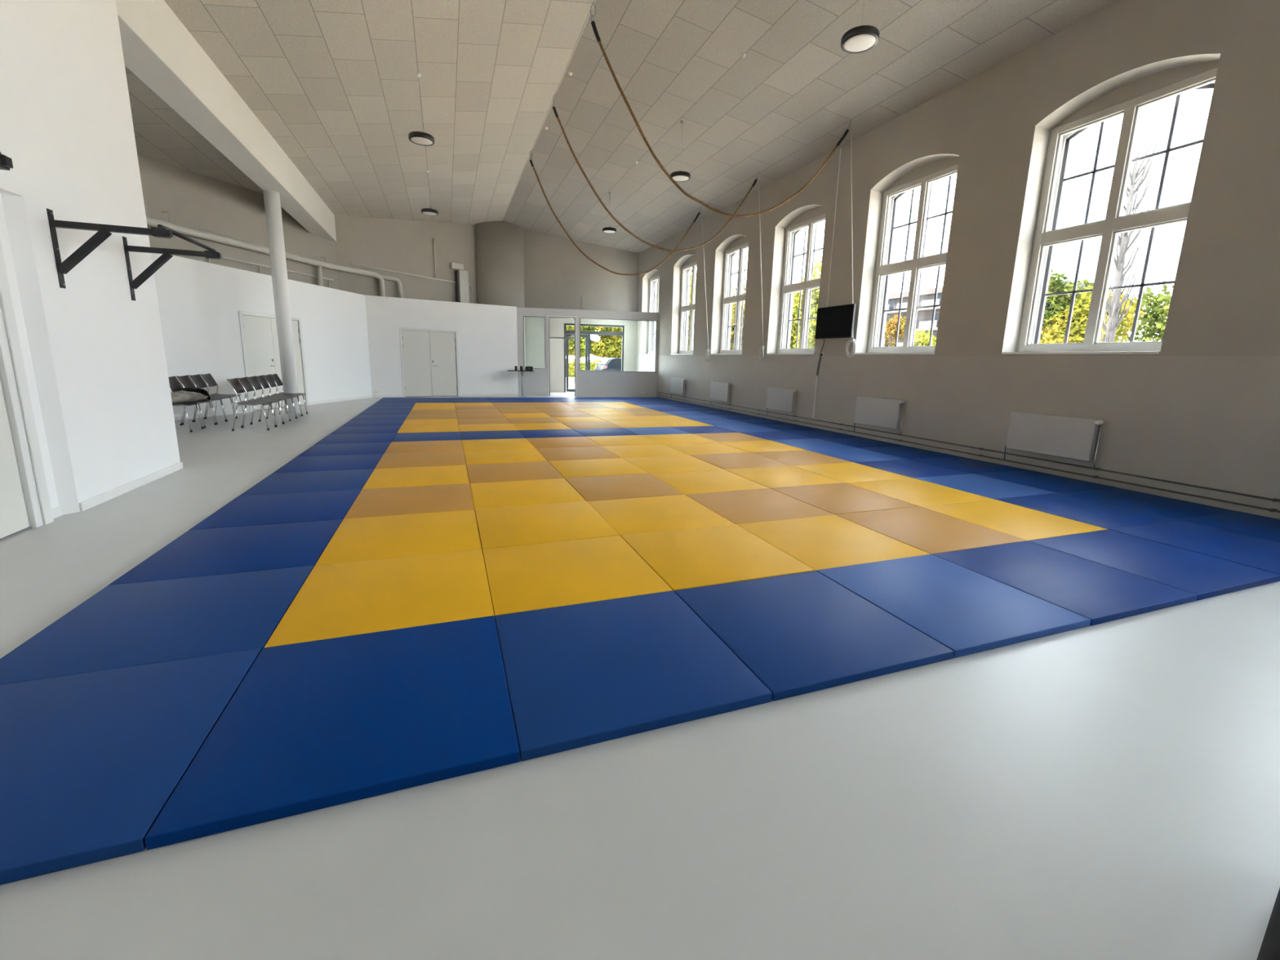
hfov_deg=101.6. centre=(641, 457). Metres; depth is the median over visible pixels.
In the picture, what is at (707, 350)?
cord
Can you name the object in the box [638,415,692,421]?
mat
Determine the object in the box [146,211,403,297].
pipe
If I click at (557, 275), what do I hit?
wall
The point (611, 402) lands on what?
mat
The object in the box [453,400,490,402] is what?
mat
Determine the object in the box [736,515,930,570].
mat
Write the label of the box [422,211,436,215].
diffuser
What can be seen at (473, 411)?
mat
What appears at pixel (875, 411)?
radiator
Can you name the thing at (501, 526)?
mat
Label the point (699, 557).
mat
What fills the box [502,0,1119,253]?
ceiling
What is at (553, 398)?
mat
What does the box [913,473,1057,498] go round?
mat
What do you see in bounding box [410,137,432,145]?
diffuser
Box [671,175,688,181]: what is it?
diffuser
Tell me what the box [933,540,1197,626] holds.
mat
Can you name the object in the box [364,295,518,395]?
wall
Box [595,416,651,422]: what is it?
mat
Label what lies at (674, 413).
mat
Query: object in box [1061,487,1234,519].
mat
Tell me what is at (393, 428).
mat
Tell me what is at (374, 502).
mat
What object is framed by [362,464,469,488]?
mat
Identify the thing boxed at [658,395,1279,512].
pipe
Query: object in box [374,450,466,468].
mat
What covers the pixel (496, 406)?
mat
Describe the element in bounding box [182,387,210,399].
sling bag
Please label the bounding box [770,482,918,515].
mat
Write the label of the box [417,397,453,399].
mat
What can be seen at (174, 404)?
chair
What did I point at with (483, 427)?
mat
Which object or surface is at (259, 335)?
door
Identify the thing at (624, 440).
mat
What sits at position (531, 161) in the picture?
rope
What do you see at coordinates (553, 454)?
mat
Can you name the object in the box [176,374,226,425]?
chair
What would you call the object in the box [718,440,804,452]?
mat
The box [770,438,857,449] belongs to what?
mat
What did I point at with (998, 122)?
wall
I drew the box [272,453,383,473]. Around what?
mat
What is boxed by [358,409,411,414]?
mat
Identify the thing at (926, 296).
apartment building
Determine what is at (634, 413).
mat
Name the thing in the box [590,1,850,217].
rope
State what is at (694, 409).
mat
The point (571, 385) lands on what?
paving
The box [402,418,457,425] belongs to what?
mat
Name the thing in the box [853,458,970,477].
mat
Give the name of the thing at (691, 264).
window
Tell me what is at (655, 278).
window
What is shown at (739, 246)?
window
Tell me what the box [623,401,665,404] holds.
mat
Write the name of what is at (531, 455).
mat
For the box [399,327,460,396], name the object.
door
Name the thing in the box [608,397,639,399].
mat
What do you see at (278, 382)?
chair
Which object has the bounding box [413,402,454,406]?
mat
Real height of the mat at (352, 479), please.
0.039 m
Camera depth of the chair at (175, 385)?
9.08 m
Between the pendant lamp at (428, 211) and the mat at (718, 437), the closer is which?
the mat at (718, 437)
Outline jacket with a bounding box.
[170,391,211,402]
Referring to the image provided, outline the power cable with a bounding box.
[816,338,824,375]
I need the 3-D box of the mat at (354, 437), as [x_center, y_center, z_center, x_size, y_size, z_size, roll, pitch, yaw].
[-4.416,-0.281,8.142,0.996,0.040,0.998,-2,11,-20]
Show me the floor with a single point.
(1110, 790)
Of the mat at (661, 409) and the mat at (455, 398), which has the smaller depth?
the mat at (661, 409)
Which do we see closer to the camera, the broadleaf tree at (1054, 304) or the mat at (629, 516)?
the mat at (629, 516)
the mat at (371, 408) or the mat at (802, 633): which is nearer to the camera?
the mat at (802, 633)
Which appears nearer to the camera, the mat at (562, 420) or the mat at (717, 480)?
the mat at (717, 480)
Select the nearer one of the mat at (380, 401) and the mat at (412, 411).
the mat at (412, 411)
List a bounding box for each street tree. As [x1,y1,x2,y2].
[565,325,571,351]
[568,325,595,357]
[590,326,622,359]
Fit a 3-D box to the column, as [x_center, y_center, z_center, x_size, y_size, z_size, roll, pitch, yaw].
[-7.674,-3.216,11.143,0.280,4.550,0.280,-2,11,-20]
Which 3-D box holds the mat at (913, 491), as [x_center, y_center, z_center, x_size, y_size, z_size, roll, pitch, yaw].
[2.945,0.374,5.610,0.996,0.040,0.998,-2,11,-20]
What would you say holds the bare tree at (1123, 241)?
on the ground
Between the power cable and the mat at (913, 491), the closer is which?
the mat at (913, 491)
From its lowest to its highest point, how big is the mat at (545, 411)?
0.039 m
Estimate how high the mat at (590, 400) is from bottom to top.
0.041 m
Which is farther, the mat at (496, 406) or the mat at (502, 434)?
the mat at (496, 406)
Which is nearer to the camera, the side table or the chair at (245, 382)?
the chair at (245, 382)
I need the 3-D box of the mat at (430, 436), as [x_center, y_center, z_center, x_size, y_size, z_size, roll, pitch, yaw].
[-3.477,-0.322,8.487,0.996,0.039,0.998,-2,11,-20]
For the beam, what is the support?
attached to the ceiling at (335, 83)
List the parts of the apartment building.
pane, pane, pane, pane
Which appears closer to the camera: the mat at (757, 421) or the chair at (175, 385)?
the chair at (175, 385)
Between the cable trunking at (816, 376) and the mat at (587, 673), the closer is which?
the mat at (587, 673)
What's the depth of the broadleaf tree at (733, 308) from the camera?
41.71 m
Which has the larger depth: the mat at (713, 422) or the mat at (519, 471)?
the mat at (713, 422)
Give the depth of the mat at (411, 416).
11.22 m
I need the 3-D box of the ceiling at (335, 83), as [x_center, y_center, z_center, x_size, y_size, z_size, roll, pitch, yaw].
[-6.668,-5.348,6.303,11.920,2.239,24.800,-2,11,-20]
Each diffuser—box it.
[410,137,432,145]
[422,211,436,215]
[603,230,615,233]
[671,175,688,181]
[843,34,875,52]
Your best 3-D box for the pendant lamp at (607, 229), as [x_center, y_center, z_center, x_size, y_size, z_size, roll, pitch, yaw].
[-0.882,-6.716,14.297,0.390,1.020,0.390,-2,11,-20]
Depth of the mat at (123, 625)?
2.50 m
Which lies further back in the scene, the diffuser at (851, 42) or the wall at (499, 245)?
the wall at (499, 245)
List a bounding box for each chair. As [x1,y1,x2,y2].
[168,376,216,427]
[172,402,203,432]
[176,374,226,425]
[188,373,235,422]
[200,373,244,418]
[226,377,276,431]
[237,377,284,427]
[247,375,290,424]
[255,375,297,421]
[262,374,302,418]
[270,373,307,415]
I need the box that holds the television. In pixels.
[814,303,856,339]
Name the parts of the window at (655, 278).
frame, lunette panel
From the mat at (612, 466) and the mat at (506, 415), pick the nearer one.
the mat at (612, 466)
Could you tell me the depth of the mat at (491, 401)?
15.56 m
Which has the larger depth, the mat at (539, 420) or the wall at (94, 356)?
the mat at (539, 420)
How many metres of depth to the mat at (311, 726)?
1.84 m
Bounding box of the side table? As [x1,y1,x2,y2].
[506,369,533,396]
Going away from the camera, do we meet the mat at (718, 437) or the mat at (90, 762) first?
the mat at (90, 762)
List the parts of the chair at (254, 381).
backrest, seat, leg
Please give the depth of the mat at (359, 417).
10.86 m
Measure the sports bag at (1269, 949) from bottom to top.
0.416 m
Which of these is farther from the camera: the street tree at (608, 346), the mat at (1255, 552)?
the street tree at (608, 346)
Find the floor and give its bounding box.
[0,391,1279,959]
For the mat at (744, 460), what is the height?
0.041 m
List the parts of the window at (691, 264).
sill, frame, lunette panel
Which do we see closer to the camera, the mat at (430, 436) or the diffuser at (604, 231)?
the mat at (430, 436)
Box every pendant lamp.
[408,73,434,146]
[421,170,438,215]
[602,191,616,233]
[670,120,690,182]
[840,0,879,53]
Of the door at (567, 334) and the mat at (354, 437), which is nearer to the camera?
the mat at (354, 437)
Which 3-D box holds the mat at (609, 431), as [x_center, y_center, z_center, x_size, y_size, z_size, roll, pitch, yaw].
[-0.664,-0.445,9.523,0.996,0.040,0.998,-3,11,-20]
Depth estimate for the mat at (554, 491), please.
5.08 m
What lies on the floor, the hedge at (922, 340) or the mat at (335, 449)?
the mat at (335, 449)
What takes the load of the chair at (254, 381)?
on the floor
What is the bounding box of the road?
[565,377,574,383]
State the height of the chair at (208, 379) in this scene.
0.870 m
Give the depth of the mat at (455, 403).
14.37 m
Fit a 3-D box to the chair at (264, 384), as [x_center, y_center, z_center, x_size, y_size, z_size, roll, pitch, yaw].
[-7.207,-1.171,10.274,0.545,0.870,0.454,-3,11,-20]
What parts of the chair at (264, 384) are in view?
backrest, seat, leg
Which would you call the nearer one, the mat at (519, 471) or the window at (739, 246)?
the mat at (519, 471)
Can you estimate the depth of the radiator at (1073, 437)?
6.55 m
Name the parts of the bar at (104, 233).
wall plate, arm, wall plate, arm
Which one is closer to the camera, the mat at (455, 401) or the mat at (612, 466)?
the mat at (612, 466)
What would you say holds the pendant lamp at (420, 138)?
hanging from the ceiling at (335, 83)
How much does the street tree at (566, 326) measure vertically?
5.130 m
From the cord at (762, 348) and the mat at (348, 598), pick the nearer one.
the mat at (348, 598)
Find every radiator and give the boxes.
[670,377,685,397]
[710,381,731,404]
[766,386,796,415]
[853,395,905,434]
[1004,411,1103,468]
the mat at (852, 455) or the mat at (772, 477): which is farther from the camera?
the mat at (852, 455)
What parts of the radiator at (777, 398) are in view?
casing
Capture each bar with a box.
[0,151,13,170]
[46,208,221,300]
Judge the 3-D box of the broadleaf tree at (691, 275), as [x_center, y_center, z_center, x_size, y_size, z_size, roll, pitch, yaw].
[5.538,-13.447,50.510,6.343,11.335,7.144,1,11,-3]
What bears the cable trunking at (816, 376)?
attached to the wall at (998, 122)
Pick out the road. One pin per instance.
(571, 380)
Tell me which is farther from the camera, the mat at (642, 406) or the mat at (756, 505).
the mat at (642, 406)
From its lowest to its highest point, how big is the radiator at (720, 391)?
0.686 m
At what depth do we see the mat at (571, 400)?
16.22 m
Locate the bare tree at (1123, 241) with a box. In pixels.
[1100,123,1164,342]
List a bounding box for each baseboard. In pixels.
[51,462,183,519]
[173,395,372,420]
[372,393,518,397]
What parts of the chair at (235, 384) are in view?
leg, backrest, leg, rail, seat, leg, leg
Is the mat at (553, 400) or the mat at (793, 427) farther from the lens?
the mat at (553, 400)
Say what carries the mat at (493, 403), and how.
on the floor
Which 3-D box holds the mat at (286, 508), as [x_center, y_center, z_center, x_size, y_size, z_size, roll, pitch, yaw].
[-3.030,0.440,4.460,0.996,0.040,0.998,-3,11,-20]
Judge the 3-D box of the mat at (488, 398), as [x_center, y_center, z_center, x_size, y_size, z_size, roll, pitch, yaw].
[-4.375,-1.846,16.543,0.996,0.041,0.998,-2,11,-20]
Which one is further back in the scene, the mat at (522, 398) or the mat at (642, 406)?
the mat at (522, 398)
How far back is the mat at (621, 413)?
12.58 m
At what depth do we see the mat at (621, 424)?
10.74 m
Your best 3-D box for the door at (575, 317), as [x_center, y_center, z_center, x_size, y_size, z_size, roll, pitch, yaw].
[-2.829,-3.586,18.556,1.035,2.800,0.135,0,11,-8]
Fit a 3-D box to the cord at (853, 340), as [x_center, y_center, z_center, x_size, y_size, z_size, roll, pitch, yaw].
[3.803,-3.838,9.422,0.514,3.989,0.280,-2,11,-20]
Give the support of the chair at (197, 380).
on the floor
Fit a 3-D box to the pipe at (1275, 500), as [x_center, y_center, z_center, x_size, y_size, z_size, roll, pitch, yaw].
[3.719,-0.739,10.681,0.056,0.028,18.200,-2,11,-20]
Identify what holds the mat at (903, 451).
on the floor
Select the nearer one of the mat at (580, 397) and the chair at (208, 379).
the chair at (208, 379)
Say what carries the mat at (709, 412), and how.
on the floor
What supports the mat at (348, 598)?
on the floor
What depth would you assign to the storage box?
18.04 m
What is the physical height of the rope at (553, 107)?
2.498 m
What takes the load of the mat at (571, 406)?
on the floor
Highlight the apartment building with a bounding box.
[884,280,1093,346]
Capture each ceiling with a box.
[124,0,595,224]
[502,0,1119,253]
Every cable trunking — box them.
[813,376,817,417]
[826,148,840,306]
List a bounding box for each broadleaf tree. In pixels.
[687,266,697,350]
[729,283,746,349]
[789,282,800,348]
[792,256,822,348]
[883,314,906,346]
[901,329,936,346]
[1039,286,1146,343]
[1040,268,1099,342]
[1120,280,1173,342]
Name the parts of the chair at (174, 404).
seat, leg, leg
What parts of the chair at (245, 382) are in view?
backrest, leg, seat, leg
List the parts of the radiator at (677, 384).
casing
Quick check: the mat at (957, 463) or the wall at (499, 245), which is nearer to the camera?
the mat at (957, 463)
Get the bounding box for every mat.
[0,565,314,684]
[0,648,261,884]
[108,519,342,585]
[144,615,519,849]
[189,488,361,529]
[240,468,373,495]
[263,549,494,648]
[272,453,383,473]
[297,442,391,456]
[315,432,396,444]
[315,509,481,564]
[329,425,401,434]
[340,419,404,426]
[343,483,474,519]
[350,414,408,420]
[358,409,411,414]
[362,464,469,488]
[364,406,413,410]
[370,403,415,406]
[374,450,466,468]
[375,400,417,403]
[380,397,418,399]
[384,440,462,453]
[391,431,461,441]
[397,424,459,432]
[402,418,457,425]
[405,413,457,419]
[408,409,456,413]
[412,405,455,409]
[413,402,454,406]
[415,400,453,403]
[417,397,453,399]
[453,397,488,399]
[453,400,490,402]
[454,402,493,406]
[455,405,497,409]
[455,408,501,413]
[456,413,506,418]
[457,417,511,424]
[458,423,517,431]
[459,430,525,439]
[461,438,534,450]
[463,448,547,464]
[466,461,564,483]
[469,478,586,511]
[475,501,619,550]
[482,535,672,615]
[486,397,521,399]
[488,400,525,402]
[491,402,531,405]
[494,405,537,408]
[494,591,772,760]
[497,408,544,413]
[502,413,551,417]
[506,417,560,423]
[511,422,571,430]
[518,428,584,438]
[519,397,552,399]
[523,399,559,402]
[526,436,599,448]
[527,402,565,405]
[533,404,573,408]
[536,445,621,461]
[538,408,583,413]
[545,412,593,417]
[548,457,648,478]
[550,397,582,399]
[552,416,607,422]
[555,399,592,402]
[561,402,599,404]
[562,422,621,429]
[564,473,684,502]
[567,404,610,408]
[573,427,639,436]
[575,408,620,412]
[579,397,611,399]
[584,399,620,402]
[585,411,635,416]
[586,435,662,446]
[587,494,734,535]
[595,401,632,404]
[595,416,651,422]
[602,404,645,408]
[602,444,688,457]
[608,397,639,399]
[609,421,669,427]
[613,408,657,411]
[614,399,650,401]
[620,524,814,591]
[622,455,723,473]
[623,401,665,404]
[623,411,673,416]
[623,426,689,435]
[635,397,666,399]
[635,404,675,408]
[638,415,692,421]
[641,433,717,444]
[643,399,679,401]
[648,407,693,411]
[648,469,768,494]
[653,401,691,404]
[653,420,714,426]
[661,411,708,415]
[662,442,748,455]
[668,404,708,407]
[671,426,738,433]
[674,570,954,701]
[676,414,730,420]
[679,407,724,411]
[685,488,834,524]
[689,452,790,469]
[692,432,766,442]
[694,410,746,414]
[695,419,754,426]
[712,414,766,419]
[716,424,781,432]
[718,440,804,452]
[724,465,843,488]
[733,418,791,424]
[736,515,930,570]
[741,431,813,439]
[751,449,850,465]
[755,423,824,431]
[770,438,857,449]
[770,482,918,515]
[784,430,858,438]
[791,462,911,482]
[807,447,906,462]
[816,554,1090,657]
[817,436,902,447]
[835,506,1026,554]
[846,477,992,506]
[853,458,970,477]
[857,445,956,458]
[908,456,1024,473]
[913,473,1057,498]
[920,498,1107,540]
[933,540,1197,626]
[974,469,1115,493]
[994,493,1176,528]
[1027,528,1279,600]
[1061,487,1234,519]
[1108,519,1279,573]
[1178,511,1279,542]
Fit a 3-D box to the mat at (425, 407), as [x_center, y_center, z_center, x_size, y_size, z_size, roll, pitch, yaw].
[-5.210,-1.223,13.090,0.996,0.040,0.998,-3,11,-20]
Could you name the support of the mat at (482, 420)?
on the floor
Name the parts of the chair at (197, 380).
backrest, seat, leg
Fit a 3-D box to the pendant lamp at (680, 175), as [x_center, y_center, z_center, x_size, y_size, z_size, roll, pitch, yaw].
[0.751,-5.868,9.961,0.390,1.020,0.390,-2,11,-20]
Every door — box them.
[0,239,53,542]
[238,311,308,411]
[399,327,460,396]
[546,315,577,396]
[564,323,624,392]
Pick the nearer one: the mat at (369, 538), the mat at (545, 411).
the mat at (369, 538)
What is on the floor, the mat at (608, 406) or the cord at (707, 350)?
the mat at (608, 406)
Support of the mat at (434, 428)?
on the floor
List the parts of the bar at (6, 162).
arm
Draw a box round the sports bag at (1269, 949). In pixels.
[1256,887,1279,959]
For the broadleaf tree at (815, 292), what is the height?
9.114 m
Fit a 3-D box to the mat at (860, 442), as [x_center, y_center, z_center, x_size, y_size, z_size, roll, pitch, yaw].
[3.779,-0.248,9.061,0.996,0.040,0.998,-2,11,-20]
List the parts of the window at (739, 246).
sill, frame, lunette panel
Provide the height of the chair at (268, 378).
0.870 m
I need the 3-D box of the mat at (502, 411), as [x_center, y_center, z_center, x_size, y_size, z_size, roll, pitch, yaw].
[-2.988,-1.125,12.861,0.996,0.041,0.998,-2,11,-20]
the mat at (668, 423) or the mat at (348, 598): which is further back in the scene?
the mat at (668, 423)
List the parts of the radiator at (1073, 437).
casing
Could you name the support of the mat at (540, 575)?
on the floor
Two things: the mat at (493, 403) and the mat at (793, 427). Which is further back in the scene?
the mat at (493, 403)
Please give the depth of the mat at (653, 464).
6.70 m
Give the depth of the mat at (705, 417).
12.33 m
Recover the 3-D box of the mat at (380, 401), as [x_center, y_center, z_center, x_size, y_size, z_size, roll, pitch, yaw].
[-6.841,-1.542,14.587,0.996,0.039,0.998,-2,11,-20]
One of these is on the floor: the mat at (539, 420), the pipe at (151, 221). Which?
the mat at (539, 420)
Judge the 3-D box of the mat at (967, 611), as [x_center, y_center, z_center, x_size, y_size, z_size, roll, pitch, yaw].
[1.762,0.816,3.080,0.996,0.041,0.998,-2,11,-20]
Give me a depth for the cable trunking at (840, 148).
10.20 m
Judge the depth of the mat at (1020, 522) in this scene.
4.61 m
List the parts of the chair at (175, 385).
backrest, leg, seat, leg, leg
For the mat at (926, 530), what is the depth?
4.26 m
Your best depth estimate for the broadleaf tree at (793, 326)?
35.95 m
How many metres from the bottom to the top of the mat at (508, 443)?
0.041 m
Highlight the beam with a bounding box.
[115,0,336,241]
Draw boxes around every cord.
[701,205,710,361]
[758,173,764,359]
[845,121,856,357]
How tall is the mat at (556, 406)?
0.039 m
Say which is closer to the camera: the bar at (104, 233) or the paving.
the bar at (104, 233)
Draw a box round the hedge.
[565,359,602,377]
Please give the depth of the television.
10.03 m
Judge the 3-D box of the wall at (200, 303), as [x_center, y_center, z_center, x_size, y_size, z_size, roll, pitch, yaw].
[-8.850,-2.287,10.092,0.140,3.050,11.800,2,11,4]
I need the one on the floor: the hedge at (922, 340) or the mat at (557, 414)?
the mat at (557, 414)
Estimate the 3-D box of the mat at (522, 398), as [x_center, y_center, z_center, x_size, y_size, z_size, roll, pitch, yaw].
[-3.437,-1.886,16.887,0.996,0.040,0.998,-3,11,-20]
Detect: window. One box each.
[523,315,545,368]
[579,318,657,372]
[640,271,659,355]
[671,256,697,355]
[710,235,748,355]
[766,206,826,355]
[854,156,959,354]
[1001,61,1218,354]
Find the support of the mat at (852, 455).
on the floor
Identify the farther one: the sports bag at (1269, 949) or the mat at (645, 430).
the mat at (645, 430)
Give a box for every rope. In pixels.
[529,150,701,275]
[552,92,758,252]
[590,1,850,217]
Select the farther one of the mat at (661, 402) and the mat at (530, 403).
the mat at (661, 402)
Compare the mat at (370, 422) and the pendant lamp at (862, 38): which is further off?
the mat at (370, 422)
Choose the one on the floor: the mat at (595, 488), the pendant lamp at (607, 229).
the mat at (595, 488)
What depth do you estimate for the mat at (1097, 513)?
4.96 m
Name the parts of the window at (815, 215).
sill, lunette panel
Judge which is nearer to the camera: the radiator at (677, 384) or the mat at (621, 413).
the mat at (621, 413)
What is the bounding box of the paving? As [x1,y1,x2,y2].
[565,383,574,391]
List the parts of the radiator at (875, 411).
casing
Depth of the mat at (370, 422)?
9.95 m
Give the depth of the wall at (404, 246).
16.96 m
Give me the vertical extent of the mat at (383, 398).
0.042 m
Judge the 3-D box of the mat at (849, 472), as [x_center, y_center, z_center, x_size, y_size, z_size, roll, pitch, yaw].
[2.598,0.195,6.531,0.996,0.039,0.998,-2,11,-20]
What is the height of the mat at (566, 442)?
0.041 m
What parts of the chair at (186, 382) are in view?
backrest, seat, leg, leg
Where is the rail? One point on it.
(223, 257)
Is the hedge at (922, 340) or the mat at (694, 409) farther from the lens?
the hedge at (922, 340)
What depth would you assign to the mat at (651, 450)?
7.63 m
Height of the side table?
0.890 m
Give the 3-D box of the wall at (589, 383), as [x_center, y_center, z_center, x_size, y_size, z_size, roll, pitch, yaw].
[-1.898,-3.701,18.669,4.981,3.030,0.120,0,11,-8]
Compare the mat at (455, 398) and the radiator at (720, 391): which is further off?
the mat at (455, 398)
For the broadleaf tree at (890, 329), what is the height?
4.970 m
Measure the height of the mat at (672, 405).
0.041 m
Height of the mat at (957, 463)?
0.041 m
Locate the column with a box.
[262,190,300,413]
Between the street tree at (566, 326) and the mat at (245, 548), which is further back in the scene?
the street tree at (566, 326)
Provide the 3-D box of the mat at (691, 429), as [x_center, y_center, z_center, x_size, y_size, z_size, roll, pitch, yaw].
[1.210,-0.526,10.213,0.996,0.039,0.998,-2,11,-20]
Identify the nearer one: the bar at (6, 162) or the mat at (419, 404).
the bar at (6, 162)
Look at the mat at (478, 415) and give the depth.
11.55 m
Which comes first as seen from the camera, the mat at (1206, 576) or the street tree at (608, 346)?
the mat at (1206, 576)
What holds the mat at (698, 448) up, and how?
on the floor
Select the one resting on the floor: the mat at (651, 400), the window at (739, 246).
the mat at (651, 400)
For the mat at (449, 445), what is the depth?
7.52 m
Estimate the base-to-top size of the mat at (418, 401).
0.040 m
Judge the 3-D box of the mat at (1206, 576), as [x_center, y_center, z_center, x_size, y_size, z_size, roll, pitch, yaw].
[3.637,0.735,3.768,0.996,0.040,0.998,-3,11,-20]
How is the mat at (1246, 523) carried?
on the floor
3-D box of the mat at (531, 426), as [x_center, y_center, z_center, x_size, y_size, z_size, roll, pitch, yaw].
[-1.950,-0.584,10.098,0.996,0.039,0.998,-2,11,-20]
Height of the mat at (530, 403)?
0.040 m
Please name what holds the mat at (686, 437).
on the floor
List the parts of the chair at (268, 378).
backrest, seat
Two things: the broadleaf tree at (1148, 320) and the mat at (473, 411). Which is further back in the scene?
the broadleaf tree at (1148, 320)
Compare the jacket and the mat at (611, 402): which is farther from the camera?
the mat at (611, 402)
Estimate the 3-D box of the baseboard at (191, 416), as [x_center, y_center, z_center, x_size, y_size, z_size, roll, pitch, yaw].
[-8.810,-0.820,10.360,0.014,0.070,11.800,2,11,4]
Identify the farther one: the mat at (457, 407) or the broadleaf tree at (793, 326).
the broadleaf tree at (793, 326)
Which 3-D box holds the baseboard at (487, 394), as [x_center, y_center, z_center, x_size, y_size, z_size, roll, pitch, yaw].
[-6.369,-2.059,17.339,4.643,0.070,0.014,-5,12,-31]
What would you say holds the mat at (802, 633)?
on the floor
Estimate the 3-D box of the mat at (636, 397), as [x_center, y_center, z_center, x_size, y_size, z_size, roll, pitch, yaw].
[0.312,-2.050,18.266,0.996,0.040,0.998,-2,11,-20]
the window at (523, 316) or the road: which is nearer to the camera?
the window at (523, 316)
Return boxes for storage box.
[524,366,533,370]
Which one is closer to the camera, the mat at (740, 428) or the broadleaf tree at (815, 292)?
the mat at (740, 428)
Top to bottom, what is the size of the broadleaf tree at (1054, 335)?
4.763 m
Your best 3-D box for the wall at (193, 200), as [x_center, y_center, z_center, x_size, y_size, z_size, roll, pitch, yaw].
[-9.698,-3.433,9.947,0.300,5.315,11.796,2,11,4]
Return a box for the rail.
[191,249,333,287]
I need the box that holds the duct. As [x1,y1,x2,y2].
[449,262,469,302]
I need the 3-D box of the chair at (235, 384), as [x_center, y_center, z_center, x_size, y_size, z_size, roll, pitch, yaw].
[-6.725,-0.920,8.995,0.545,0.870,0.454,-2,11,-20]
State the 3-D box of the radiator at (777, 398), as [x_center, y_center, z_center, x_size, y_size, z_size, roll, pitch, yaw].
[3.178,-1.240,11.976,0.134,0.686,1.096,-2,11,-20]
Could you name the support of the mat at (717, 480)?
on the floor
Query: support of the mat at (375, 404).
on the floor
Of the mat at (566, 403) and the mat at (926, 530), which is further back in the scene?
the mat at (566, 403)
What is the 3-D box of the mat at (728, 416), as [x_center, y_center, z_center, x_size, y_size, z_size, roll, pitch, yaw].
[2.394,-0.969,12.745,0.996,0.041,0.998,-2,11,-20]
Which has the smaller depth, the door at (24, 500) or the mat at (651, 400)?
the door at (24, 500)
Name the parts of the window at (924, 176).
sill, lunette panel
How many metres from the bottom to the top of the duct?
1.530 m
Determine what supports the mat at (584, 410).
on the floor
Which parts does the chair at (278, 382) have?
backrest, seat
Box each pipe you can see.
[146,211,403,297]
[350,238,456,283]
[656,391,1279,502]
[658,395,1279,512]
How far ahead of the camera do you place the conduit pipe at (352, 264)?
17.14 m
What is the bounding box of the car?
[595,357,622,370]
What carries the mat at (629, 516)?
on the floor
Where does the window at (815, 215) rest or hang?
in the wall at (998, 122)
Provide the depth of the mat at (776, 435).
9.60 m
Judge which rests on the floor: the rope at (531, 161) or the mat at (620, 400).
the mat at (620, 400)
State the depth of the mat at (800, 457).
7.40 m
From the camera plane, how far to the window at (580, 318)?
18.70 m
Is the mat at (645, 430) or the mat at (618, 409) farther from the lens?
the mat at (618, 409)
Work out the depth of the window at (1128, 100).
6.33 m
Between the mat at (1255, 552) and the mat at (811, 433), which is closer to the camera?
the mat at (1255, 552)
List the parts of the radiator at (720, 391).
casing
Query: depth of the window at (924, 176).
9.02 m
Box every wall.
[0,0,180,538]
[137,155,338,318]
[151,253,372,417]
[334,215,476,332]
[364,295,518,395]
[474,220,525,366]
[516,306,658,397]
[523,230,639,392]
[636,0,1279,519]
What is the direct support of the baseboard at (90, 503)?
attached to the wall at (94, 356)
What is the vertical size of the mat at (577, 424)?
0.039 m
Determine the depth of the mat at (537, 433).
9.13 m
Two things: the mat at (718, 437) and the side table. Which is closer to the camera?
the mat at (718, 437)
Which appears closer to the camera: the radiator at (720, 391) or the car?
the radiator at (720, 391)
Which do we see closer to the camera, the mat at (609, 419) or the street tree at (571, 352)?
the mat at (609, 419)

